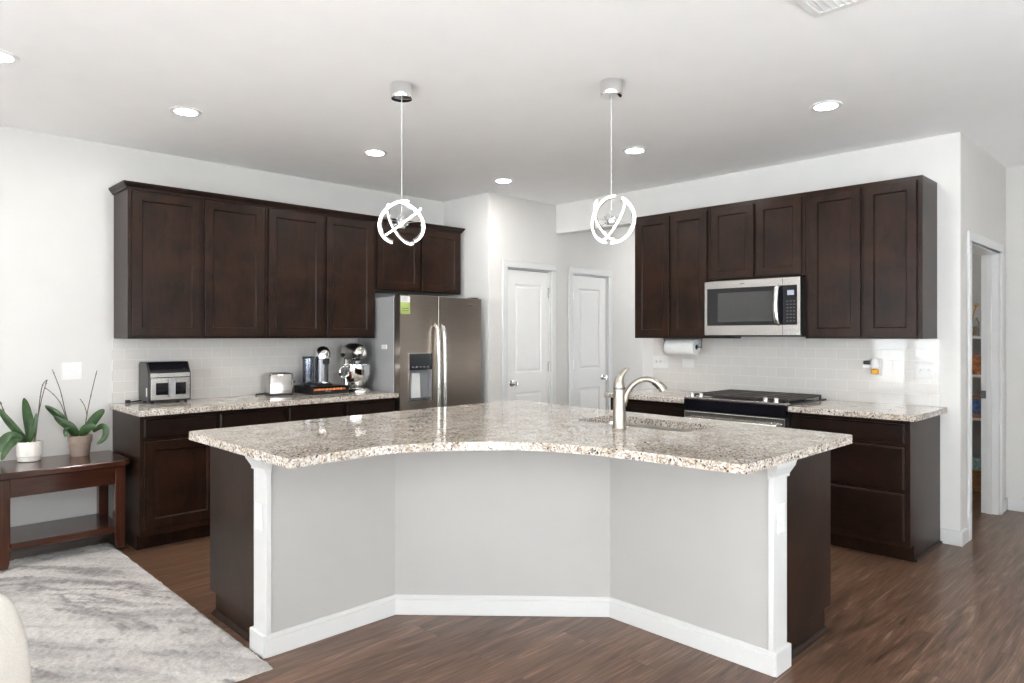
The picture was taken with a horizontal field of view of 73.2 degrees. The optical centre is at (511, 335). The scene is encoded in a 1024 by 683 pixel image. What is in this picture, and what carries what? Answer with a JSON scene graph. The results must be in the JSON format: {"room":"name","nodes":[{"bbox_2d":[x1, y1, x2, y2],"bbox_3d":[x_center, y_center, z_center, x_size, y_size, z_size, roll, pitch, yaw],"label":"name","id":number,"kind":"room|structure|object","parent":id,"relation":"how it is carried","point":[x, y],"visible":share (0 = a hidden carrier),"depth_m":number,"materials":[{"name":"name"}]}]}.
{"room":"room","nodes":[
{"label":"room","id":0,"kind":"room"},
{"bbox_2d":[0,126,442,526],"bbox_3d":[-2.063,0.020,5.723,11.350,2.740,0.150,0,0,-44],"label":"wall","id":1,"kind":"structure","parent":0,"point":[57,202],"depth_m":4.69,"materials":[{"name":"paint"}]},
{"bbox_2d":[62,362,81,379],"bbox_3d":[-2.994,0.238,4.695,0.118,0.117,0.018,0,0,-44],"label":"light switch","id":2,"kind":"object","parent":1,"relation":"attached to","point":[70,370],"visible":1,"depth_m":4.70,"materials":[{"name":"white plastic"}]},
{"bbox_2d":[114,188,264,338],"bbox_3d":[-2.352,-0.506,5.090,0.960,1.048,0.349,0,0,-44],"label":"upper cabinet","id":3,"kind":"object","parent":1,"relation":"attached to","point":[186,267],"visible":0.91,"depth_m":4.90,"materials":[{"name":"brown wood"}]},
{"bbox_2d":[112,338,355,402],"bbox_3d":[-2.117,0.248,5.558,1.970,0.455,0.010,0,0,-44],"label":"backsplash","id":4,"kind":"structure","parent":1,"relation":"attached to","point":[218,367],"depth_m":5.42,"materials":[{"name":"beige tile"}]},
{"bbox_2d":[265,207,374,337],"bbox_3d":[-1.654,-0.506,5.772,0.987,1.048,0.349,0,0,-44],"label":"upper cabinet","id":5,"kind":"object","parent":1,"relation":"attached to","point":[320,269],"visible":0.9,"depth_m":5.60,"materials":[{"name":"brown wood"}]},
{"bbox_2d":[108,180,464,232],"bbox_3d":[-1.646,-1.018,5.772,2.988,0.045,0.363,0,0,-44],"label":"crown molding","id":6,"kind":"structure","parent":5,"relation":"attached to","point":[124,184],"depth_m":5.25,"materials":[{"name":"brown wood"}]},
{"bbox_2d":[375,222,460,295],"bbox_3d":[-0.953,-0.715,6.458,0.971,0.630,0.349,0,0,-44],"label":"upper cabinet","id":7,"kind":"object","parent":1,"relation":"attached to","point":[431,266],"visible":0.79,"depth_m":6.32,"materials":[{"name":"brown wood"}]},
{"bbox_2d":[443,192,488,402],"bbox_3d":[-0.412,0.020,6.758,0.120,2.740,0.677,0,0,-44],"label":"wall","id":8,"kind":"structure","parent":0,"point":[471,213],"depth_m":6.61,"materials":[{"name":"grey paint"}]},
{"bbox_2d":[0,0,1023,204],"bbox_3d":[1.016,-1.400,2.573,11.350,0.100,8.960,0,0,-44],"label":"ceiling","id":9,"kind":"structure","parent":0,"point":[510,89],"depth_m":3.70,"materials":[{"name":"white paint"}]},
{"bbox_2d":[0,50,19,63],"bbox_3d":[-2.472,-1.344,3.317,0.176,0.011,0.176,0,0,-44],"label":"recessed light","id":10,"kind":"object","parent":9,"relation":"in","point":[6,57],"visible":1,"depth_m":3.34,"materials":[{"name":"white plastic"}]},
{"bbox_2d":[170,106,201,116],"bbox_3d":[-1.957,-1.344,4.142,0.176,0.011,0.176,0,0,-44],"label":"recessed light","id":11,"kind":"object","parent":9,"relation":"in","point":[178,110],"visible":1,"depth_m":4.14,"materials":[{"name":"white plastic"}]},
{"bbox_2d":[363,149,386,156],"bbox_3d":[-1.006,-1.344,5.071,0.176,0.011,0.176,0,0,-44],"label":"recessed light","id":12,"kind":"object","parent":9,"relation":"in","point":[370,152],"visible":1,"depth_m":5.06,"materials":[{"name":"white plastic"}]},
{"bbox_2d":[378,81,424,244],"bbox_3d":[-0.592,-0.921,3.687,0.248,0.857,0.206,0,0,25],"label":"pendant light","id":13,"kind":"object","parent":9,"relation":"hanging from","point":[400,91],"visible":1,"depth_m":3.67,"materials":[{"name":"silver metal"}]},
{"bbox_2d":[493,178,513,183],"bbox_3d":[-0.075,-1.344,5.988,0.176,0.011,0.176,0,0,-44],"label":"recessed light","id":14,"kind":"object","parent":9,"relation":"in","point":[499,180],"visible":1,"depth_m":5.97,"materials":[{"name":"white plastic"}]},
{"bbox_2d":[591,78,635,243],"bbox_3d":[0.511,-0.921,3.649,0.230,0.857,0.209,0,0,34],"label":"pendant light","id":15,"kind":"object","parent":9,"relation":"hanging from","point":[611,89],"visible":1,"depth_m":3.64,"materials":[{"name":"silver metal"}]},
{"bbox_2d":[622,147,646,153],"bbox_3d":[0.890,-1.344,5.009,0.176,0.011,0.176,0,0,-44],"label":"recessed light","id":16,"kind":"object","parent":9,"relation":"in","point":[631,150],"visible":1,"depth_m":5.00,"materials":[{"name":"white plastic"}]},
{"bbox_2d":[810,100,842,111],"bbox_3d":[1.839,-1.344,4.042,0.176,0.011,0.176,0,0,-44],"label":"recessed light","id":17,"kind":"object","parent":9,"relation":"in","point":[823,106],"visible":1,"depth_m":4.03,"materials":[{"name":"white plastic"}]},
{"bbox_2d":[793,0,868,17],"bbox_3d":[1.276,-1.344,2.660,0.364,0.010,0.360,0,0,-44],"label":"ceiling vent","id":18,"kind":"object","parent":9,"relation":"in","point":[804,4],"visible":1,"depth_m":2.81,"materials":[{"name":"white plastic"}]},
{"bbox_2d":[10,492,1023,682],"bbox_3d":[1.016,1.440,2.573,11.350,0.100,8.960,0,0,-44],"label":"floor","id":19,"kind":"structure","parent":0,"point":[954,614],"depth_m":3.19,"materials":[{"name":"brown wood"}]},
{"bbox_2d":[0,594,31,682],"bbox_3d":[-1.299,0.957,1.298,0.701,0.842,0.755,0,0,-31],"label":"armchair","id":20,"kind":"object","parent":19,"relation":"on","point":[15,666],"visible":1,"depth_m":1.61,"materials":[{"name":"beige fabric"}]},
{"bbox_2d":[0,542,272,682],"bbox_3d":[-2.704,1.377,2.912,2.410,0.025,2.443,0,0,-44],"label":"rug","id":21,"kind":"object","parent":19,"relation":"on","point":[90,613],"visible":0.93,"depth_m":3.26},
{"bbox_2d":[0,450,129,570],"bbox_3d":[-2.911,1.083,4.402,0.760,0.566,0.515,0,0,-44],"label":"side table","id":22,"kind":"object","parent":21,"relation":"on","point":[101,469],"visible":1,"depth_m":4.31,"materials":[{"name":"red wood"}]},
{"bbox_2d":[0,380,47,461],"bbox_3d":[-3.139,0.540,4.394,0.309,0.520,0.142,0,0,-32],"label":"potted orchid","id":23,"kind":"object","parent":22,"relation":"on","point":[28,449],"visible":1,"depth_m":4.38,"materials":[{"name":"green plant"}]},
{"bbox_2d":[10,514,113,544],"bbox_3d":[-2.905,1.234,4.402,0.628,0.023,0.433,0,0,-44],"label":"shelf","id":24,"kind":"object","parent":22,"relation":"attached to","point":[61,530],"depth_m":4.36,"materials":[{"name":"brown wood"}]},
{"bbox_2d":[45,369,108,456],"bbox_3d":[-2.887,0.511,4.615,0.415,0.577,0.164,0,0,0],"label":"potted orchid","id":25,"kind":"object","parent":22,"relation":"on","point":[79,441],"visible":1,"depth_m":4.58,"materials":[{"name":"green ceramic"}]},
{"bbox_2d":[113,406,285,549],"bbox_3d":[-2.239,0.953,4.984,0.993,0.875,0.638,0,0,-44],"label":"base cabinet","id":26,"kind":"object","parent":19,"relation":"on","point":[168,472],"visible":0.48,"depth_m":4.58,"materials":[{"name":"brown wood"}]},
{"bbox_2d":[109,390,398,416],"bbox_3d":[-1.888,0.495,5.307,1.986,0.038,0.667,0,0,-44],"label":"countertop","id":27,"kind":"structure","parent":26,"relation":"on","point":[140,409],"depth_m":4.99,"materials":[{"name":"stone"}]},
{"bbox_2d":[125,400,141,402],"bbox_3d":[-2.693,0.454,4.941,0.031,0.044,0.154,0,0,30],"label":"power cord","id":28,"kind":"object","parent":27,"relation":"on","point":[126,401],"visible":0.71,"depth_m":4.89,"materials":[{"name":"black plastic"}]},
{"bbox_2d":[139,361,190,403],"bbox_3d":[-2.486,0.330,4.976,0.309,0.292,0.273,0,0,-44],"label":"air fryer","id":29,"kind":"object","parent":27,"relation":"on","point":[158,380],"visible":1,"depth_m":4.88,"materials":[{"name":"silver metal"}]},
{"bbox_2d":[264,372,294,395],"bbox_3d":[-1.879,0.386,5.595,0.223,0.179,0.176,0,0,-34],"label":"toaster","id":30,"kind":"object","parent":27,"relation":"on","point":[276,383],"visible":1,"depth_m":5.52,"materials":[{"name":"metal"}]},
{"bbox_2d":[294,384,348,394],"bbox_3d":[-1.598,0.445,5.784,0.330,0.062,0.334,0,0,-44],"label":"storage box","id":31,"kind":"object","parent":27,"relation":"on","point":[301,389],"visible":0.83,"depth_m":5.69,"materials":[{"name":"black plastic"}]},
{"bbox_2d":[302,346,332,385],"bbox_3d":[-1.626,0.249,5.763,0.239,0.328,0.176,0,0,-44],"label":"coffee machine","id":32,"kind":"object","parent":31,"relation":"on","point":[322,354],"visible":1,"depth_m":5.76,"materials":[{"name":"silver plastic"}]},
{"bbox_2d":[339,343,370,391],"bbox_3d":[-1.360,0.269,5.983,0.269,0.412,0.351,0,0,-13],"label":"stand mixer","id":33,"kind":"object","parent":27,"relation":"on","point":[355,375],"visible":0.97,"depth_m":5.88,"materials":[{"name":"silver metal"}]},
{"bbox_2d":[339,364,370,386],"bbox_3d":[-1.352,0.338,5.924,0.293,0.189,0.220,0,0,-44],"label":"bowl","id":34,"kind":"object","parent":33,"relation":"on","point":[356,375],"depth_m":5.86,"materials":[{"name":"silver metal"}]},
{"bbox_2d":[210,446,253,642],"bbox_3d":[-1.006,0.953,3.630,0.965,0.875,0.611,0,0,-44],"label":"base cabinet","id":35,"kind":"object","parent":19,"relation":"on","point":[231,474],"visible":0.18,"depth_m":3.31,"materials":[{"name":"brown wood"}]},
{"bbox_2d":[286,398,394,421],"bbox_3d":[-1.537,0.953,5.669,0.964,0.875,0.638,0,0,-44],"label":"base cabinet","id":36,"kind":"object","parent":19,"relation":"on","point":[360,407],"visible":0.15,"depth_m":5.40,"materials":[{"name":"brown wood"}]},
{"bbox_2d":[359,294,480,410],"bbox_3d":[-0.809,0.517,6.301,0.919,1.745,0.716,0,0,-44],"label":"refrigerator","id":37,"kind":"object","parent":19,"relation":"on","point":[431,358],"visible":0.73,"depth_m":6.02,"materials":[{"name":"grey metal"}]},
{"bbox_2d":[400,296,409,313],"bbox_3d":[-0.900,-0.260,5.815,0.094,0.150,0.003,0,0,-44],"label":"energy label","id":38,"kind":"object","parent":37,"relation":"attached to","point":[404,300],"visible":1,"depth_m":5.81,"materials":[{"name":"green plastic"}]},
{"bbox_2d":[245,450,796,676],"bbox_3d":[0.024,0.952,3.216,2.395,0.876,0.718,0,0,5],"label":"wall","id":39,"kind":"structure","parent":19,"relation":"on","point":[696,558],"depth_m":3.30,"materials":[{"name":"beige paint"}]},
{"bbox_2d":[255,502,261,530],"bbox_3d":[-1.109,0.790,3.019,0.008,0.117,0.066,0,0,-44],"label":"outlet","id":40,"kind":"object","parent":39,"relation":"attached to","point":[258,507],"visible":1,"depth_m":3.01,"materials":[{"name":"white plastic"}]},
{"bbox_2d":[777,503,784,533],"bbox_3d":[1.113,0.755,2.853,0.066,0.117,0.008,0,0,-44],"label":"outlet","id":41,"kind":"object","parent":39,"relation":"attached to","point":[780,508],"visible":1,"depth_m":2.85,"materials":[{"name":"white plastic"}]},
{"bbox_2d":[611,398,684,416],"bbox_3d":[1.311,0.953,5.764,0.663,0.875,0.737,0,0,-44],"label":"base cabinet","id":42,"kind":"object","parent":19,"relation":"on","point":[639,406],"visible":0.04,"depth_m":5.47,"materials":[{"name":"brown wood"}]},
{"bbox_2d":[604,388,700,402],"bbox_3d":[1.290,0.495,5.762,0.699,0.038,0.762,0,0,-44],"label":"countertop","id":43,"kind":"structure","parent":42,"relation":"on","point":[673,396],"depth_m":5.61,"materials":[{"name":"stone"}]},
{"bbox_2d":[684,389,826,427],"bbox_3d":[1.807,0.894,5.174,0.763,0.932,0.785,0,0,-44],"label":"range","id":44,"kind":"object","parent":19,"relation":"on","point":[766,408],"visible":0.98,"depth_m":4.97,"materials":[{"name":"black metal"}]},
{"bbox_2d":[697,396,826,405],"bbox_3d":[1.840,0.481,5.207,0.670,0.026,0.785,0,0,-44],"label":"cooktop","id":45,"kind":"object","parent":44,"relation":"in","point":[811,399],"depth_m":4.97,"materials":[{"name":"black glass"}]},
{"bbox_2d":[787,450,830,659],"bbox_3d":[1.207,0.953,3.263,0.573,0.875,0.420,0,0,-44],"label":"base cabinet","id":46,"kind":"object","parent":19,"relation":"on","point":[809,481],"visible":0.3,"depth_m":3.13,"materials":[{"name":"brown wood"}]},
{"bbox_2d":[791,412,939,561],"bbox_3d":[2.385,0.953,4.666,0.663,0.875,0.730,0,0,-44],"label":"base cabinet","id":47,"kind":"object","parent":19,"relation":"on","point":[885,484],"visible":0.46,"depth_m":4.35,"materials":[{"name":"brown wood"}]},
{"bbox_2d":[788,400,946,421],"bbox_3d":[2.387,0.495,4.639,0.699,0.038,0.774,0,0,-44],"label":"countertop","id":48,"kind":"structure","parent":47,"relation":"on","point":[899,412],"depth_m":4.49,"materials":[{"name":"stone"}]},
{"bbox_2d":[972,469,980,492],"bbox_3d":[4.138,1.288,6.253,0.257,0.204,0.373,0,0,-44],"label":"wicker basket","id":49,"kind":"object","parent":19,"relation":"on","point":[976,474],"visible":0.02,"depth_m":6.11,"materials":[{"name":"brown wicker"}]},
{"bbox_2d":[972,458,980,469],"bbox_3d":[4.165,1.238,6.189,0.110,0.276,0.090,0,0,-44],"label":"packet","id":50,"kind":"object","parent":49,"relation":"in","point":[976,462],"visible":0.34,"depth_m":6.15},
{"bbox_3d":[0.208,0.952,3.900,1.110,0.875,1.883,0,0,-44],"label":"cabinet","id":51,"kind":"object","parent":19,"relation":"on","visible":0},
{"bbox_2d":[189,400,851,474],"bbox_3d":[0.028,0.495,3.437,2.355,0.038,2.433,0,0,-44],"label":"countertop","id":52,"kind":"structure","parent":51,"relation":"on","point":[722,446],"depth_m":3.27,"materials":[{"name":"stone"}]},
{"bbox_2d":[612,368,666,428],"bbox_3d":[0.662,0.320,3.586,0.283,0.312,0.074,0,0,0],"label":"faucet","id":53,"kind":"object","parent":52,"relation":"on","point":[621,395],"visible":1,"depth_m":3.56,"materials":[{"name":"silver metal"}]},
{"bbox_2d":[602,422,693,431],"bbox_3d":[0.728,0.614,3.787,0.415,0.202,0.770,0,0,-44],"label":"sink","id":54,"kind":"object","parent":52,"relation":"in","point":[627,424],"visible":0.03,"depth_m":3.95,"materials":[{"name":"silver metal"}]},
{"bbox_2d":[489,192,642,409],"bbox_3d":[1.112,0.020,7.854,3.830,2.740,0.120,0,0,-44],"label":"wall","id":55,"kind":"structure","parent":0,"point":[524,230],"depth_m":7.17,"materials":[{"name":"beige paint"}]},
{"bbox_2d":[501,259,555,403],"bbox_3d":[0.151,0.330,6.874,0.769,2.121,0.178,0,0,-44],"label":"door","id":56,"kind":"structure","parent":55,"relation":"in","point":[528,292],"depth_m":6.87,"materials":[{"name":"white paint"}]},
{"bbox_2d":[568,267,611,409],"bbox_3d":[0.832,0.330,7.540,0.744,2.121,0.178,0,0,-44],"label":"door","id":57,"kind":"structure","parent":55,"relation":"in","point":[587,288],"depth_m":7.52,"materials":[{"name":"white paint"}]},
{"bbox_2d":[556,132,959,530],"bbox_3d":[1.760,0.020,5.896,0.140,2.740,3.587,0,0,-44],"label":"wall","id":58,"kind":"structure","parent":0,"point":[937,158],"depth_m":4.86,"materials":[{"name":"grey paint"}]},
{"bbox_2d":[635,206,722,337],"bbox_3d":[1.439,-0.508,5.874,0.349,1.053,0.730,0,0,-44],"label":"upper cabinet","id":59,"kind":"object","parent":58,"relation":"attached to","point":[673,249],"visible":0.88,"depth_m":5.74,"materials":[{"name":"brown wood"}]},
{"bbox_2d":[663,338,702,348],"bbox_3d":[1.446,0.061,5.860,0.024,0.085,0.370,0,0,-44],"label":"paper towel holder","id":60,"kind":"object","parent":59,"relation":"attached to","point":[700,346],"visible":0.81,"depth_m":5.78,"materials":[{"name":"paint"}]},
{"bbox_2d":[664,339,699,354],"bbox_3d":[1.444,0.093,5.862,0.132,0.132,0.280,0,0,-44],"label":"paper towel roll","id":61,"kind":"object","parent":60,"relation":"hanging from","point":[671,346],"visible":0.98,"depth_m":5.80,"materials":[{"name":"white paper"}]},
{"bbox_2d":[711,192,805,281],"bbox_3d":[1.958,-0.737,5.343,0.349,0.597,0.751,0,0,-44],"label":"upper cabinet","id":62,"kind":"object","parent":58,"relation":"attached to","point":[764,238],"visible":0.78,"depth_m":5.19,"materials":[{"name":"brown wood"}]},
{"bbox_2d":[705,276,805,337],"bbox_3d":[1.906,-0.202,5.292,0.456,0.442,0.756,0,0,-44],"label":"microwave","id":63,"kind":"object","parent":62,"relation":"attached to","point":[769,307],"visible":0.96,"depth_m":5.13,"materials":[{"name":"silver metal"}]},
{"bbox_2d":[653,337,939,406],"bbox_3d":[2.083,0.226,5.458,0.010,0.500,2.275,0,0,-44],"label":"backsplash","id":64,"kind":"structure","parent":58,"relation":"attached to","point":[832,369],"depth_m":5.24,"materials":[{"name":"beige tile"}]},
{"bbox_2d":[653,355,667,368],"bbox_3d":[1.334,0.235,6.205,0.018,0.117,0.160,0,0,-44],"label":"light switch","id":65,"kind":"object","parent":64,"relation":"attached to","point":[660,362],"visible":1,"depth_m":6.21,"materials":[{"name":"white plastic"}]},
{"bbox_2d":[682,359,693,367],"bbox_3d":[1.533,0.240,6.008,0.008,0.075,0.117,0,0,-44],"label":"outlet","id":66,"kind":"object","parent":64,"relation":"attached to","point":[686,363],"visible":1,"depth_m":6.01,"materials":[{"name":"white plastic"}]},
{"bbox_2d":[863,358,881,374],"bbox_3d":[2.561,0.219,4.912,0.070,0.122,0.115,0,0,-44],"label":"plug","id":67,"kind":"object","parent":64,"relation":"attached to","point":[875,364],"visible":1,"depth_m":4.89,"materials":[{"name":"white plastic"}]},
{"bbox_2d":[871,369,878,373],"bbox_3d":[2.573,0.250,4.892,0.052,0.036,0.052,0,0,-44],"label":"oil bottle","id":68,"kind":"object","parent":67,"relation":"on","point":[873,371],"depth_m":4.87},
{"bbox_2d":[914,362,933,379],"bbox_3d":[2.805,0.240,4.699,0.018,0.117,0.122,0,0,-44],"label":"light switch","id":69,"kind":"object","parent":64,"relation":"attached to","point":[922,371],"visible":1,"depth_m":4.70,"materials":[{"name":"white plastic"}]},
{"bbox_2d":[806,175,936,338],"bbox_3d":[2.484,-0.508,4.805,0.349,1.053,0.750,0,0,-44],"label":"upper cabinet","id":70,"kind":"object","parent":58,"relation":"attached to","point":[871,248],"visible":1,"depth_m":4.63,"materials":[{"name":"brown wood"}]},
{"bbox_2d":[940,528,962,546],"bbox_3d":[2.925,1.340,4.594,0.014,0.100,0.129,0,0,-44],"label":"baseboard","id":71,"kind":"structure","parent":58,"relation":"attached to","point":[947,536],"depth_m":4.59,"materials":[{"name":"white paint"}]},
{"bbox_2d":[915,541,941,561],"bbox_3d":[2.678,1.381,4.430,0.564,0.018,0.015,0,0,-44],"label":"trim","id":72,"kind":"structure","parent":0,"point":[928,551],"depth_m":4.40,"materials":[{"name":"brown wood"}]},
{"bbox_2d":[972,252,980,457],"bbox_3d":[3.180,0.020,6.117,2.200,2.740,1.695,0,0,-44],"label":"wall","id":73,"kind":"structure","parent":0,"point":[976,258],"depth_m":6.40,"materials":[{"name":"beige paint"}]},
{"bbox_3d":[4.048,0.738,6.408,0.348,0.020,0.893,0,0,-44],"label":"shelf","id":74,"kind":"object","parent":73,"relation":"attached to","visible":0},
{"bbox_2d":[972,395,980,417],"bbox_3d":[4.122,0.629,6.154,0.062,0.198,0.160,0,0,-44],"label":"carton","id":75,"kind":"object","parent":74,"relation":"on","point":[976,400],"visible":0.46,"depth_m":6.12,"materials":[{"name":"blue cardboard"}]},
{"bbox_2d":[972,399,980,413],"bbox_3d":[4.101,0.625,6.133,0.001,0.130,0.110,0,0,-44],"label":"picture","id":76,"kind":"object","parent":75,"relation":"attached to","point":[976,403],"depth_m":6.12},
{"bbox_3d":[4.048,0.015,6.408,0.348,0.020,0.893,0,0,-44],"label":"shelf","id":77,"kind":"object","parent":73,"relation":"attached to","visible":0},
{"bbox_2d":[972,303,979,336],"bbox_3d":[4.141,-0.144,6.207,0.110,0.298,0.110,0,0,-44],"label":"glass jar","id":78,"kind":"object","parent":77,"relation":"on","point":[975,329],"visible":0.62,"depth_m":6.17,"materials":[{"name":"brown glass"}]},
{"bbox_3d":[4.048,0.355,6.408,0.348,0.020,0.893,0,0,-44],"label":"shelf","id":79,"kind":"object","parent":73,"relation":"attached to","visible":0},
{"bbox_2d":[972,356,980,374],"bbox_3d":[4.163,0.260,6.166,0.075,0.170,0.090,0,0,-44],"label":"snack packet","id":80,"kind":"object","parent":79,"relation":"on","point":[976,360],"visible":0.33,"depth_m":6.14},
{"bbox_2d":[960,132,1005,530],"bbox_3d":[3.960,0.020,5.614,2.888,2.740,0.115,0,0,-44],"label":"wall","id":81,"kind":"structure","parent":0,"point":[982,177],"depth_m":4.75,"materials":[{"name":"beige paint"}]},
{"bbox_2d":[962,497,1007,545],"bbox_3d":[3.468,1.340,5.043,1.390,0.100,0.014,0,0,-44],"label":"baseboard","id":82,"kind":"structure","parent":81,"relation":"attached to","point":[965,531],"depth_m":4.63,"materials":[{"name":"white paint"}]},
{"bbox_2d":[967,230,1003,540],"bbox_3d":[3.424,0.337,5.080,1.064,2.106,0.136,0,0,-44],"label":"door frame","id":83,"kind":"structure","parent":81,"relation":"in","point":[992,262],"depth_m":5.37,"materials":[{"name":"white paint"}]},
{"bbox_2d":[1006,165,1023,498],"bbox_3d":[5.537,0.020,4.006,0.120,2.740,4.390,0,0,-44],"label":"wall","id":84,"kind":"structure","parent":0,"point":[1014,175],"depth_m":5.49,"materials":[{"name":"paint"}]},
{"bbox_2d":[1008,497,1023,511],"bbox_3d":[5.494,1.340,3.954,0.014,0.100,4.376,0,0,-44],"label":"baseboard","id":85,"kind":"structure","parent":84,"relation":"attached to","point":[1014,504],"depth_m":5.48,"materials":[{"name":"white paint"}]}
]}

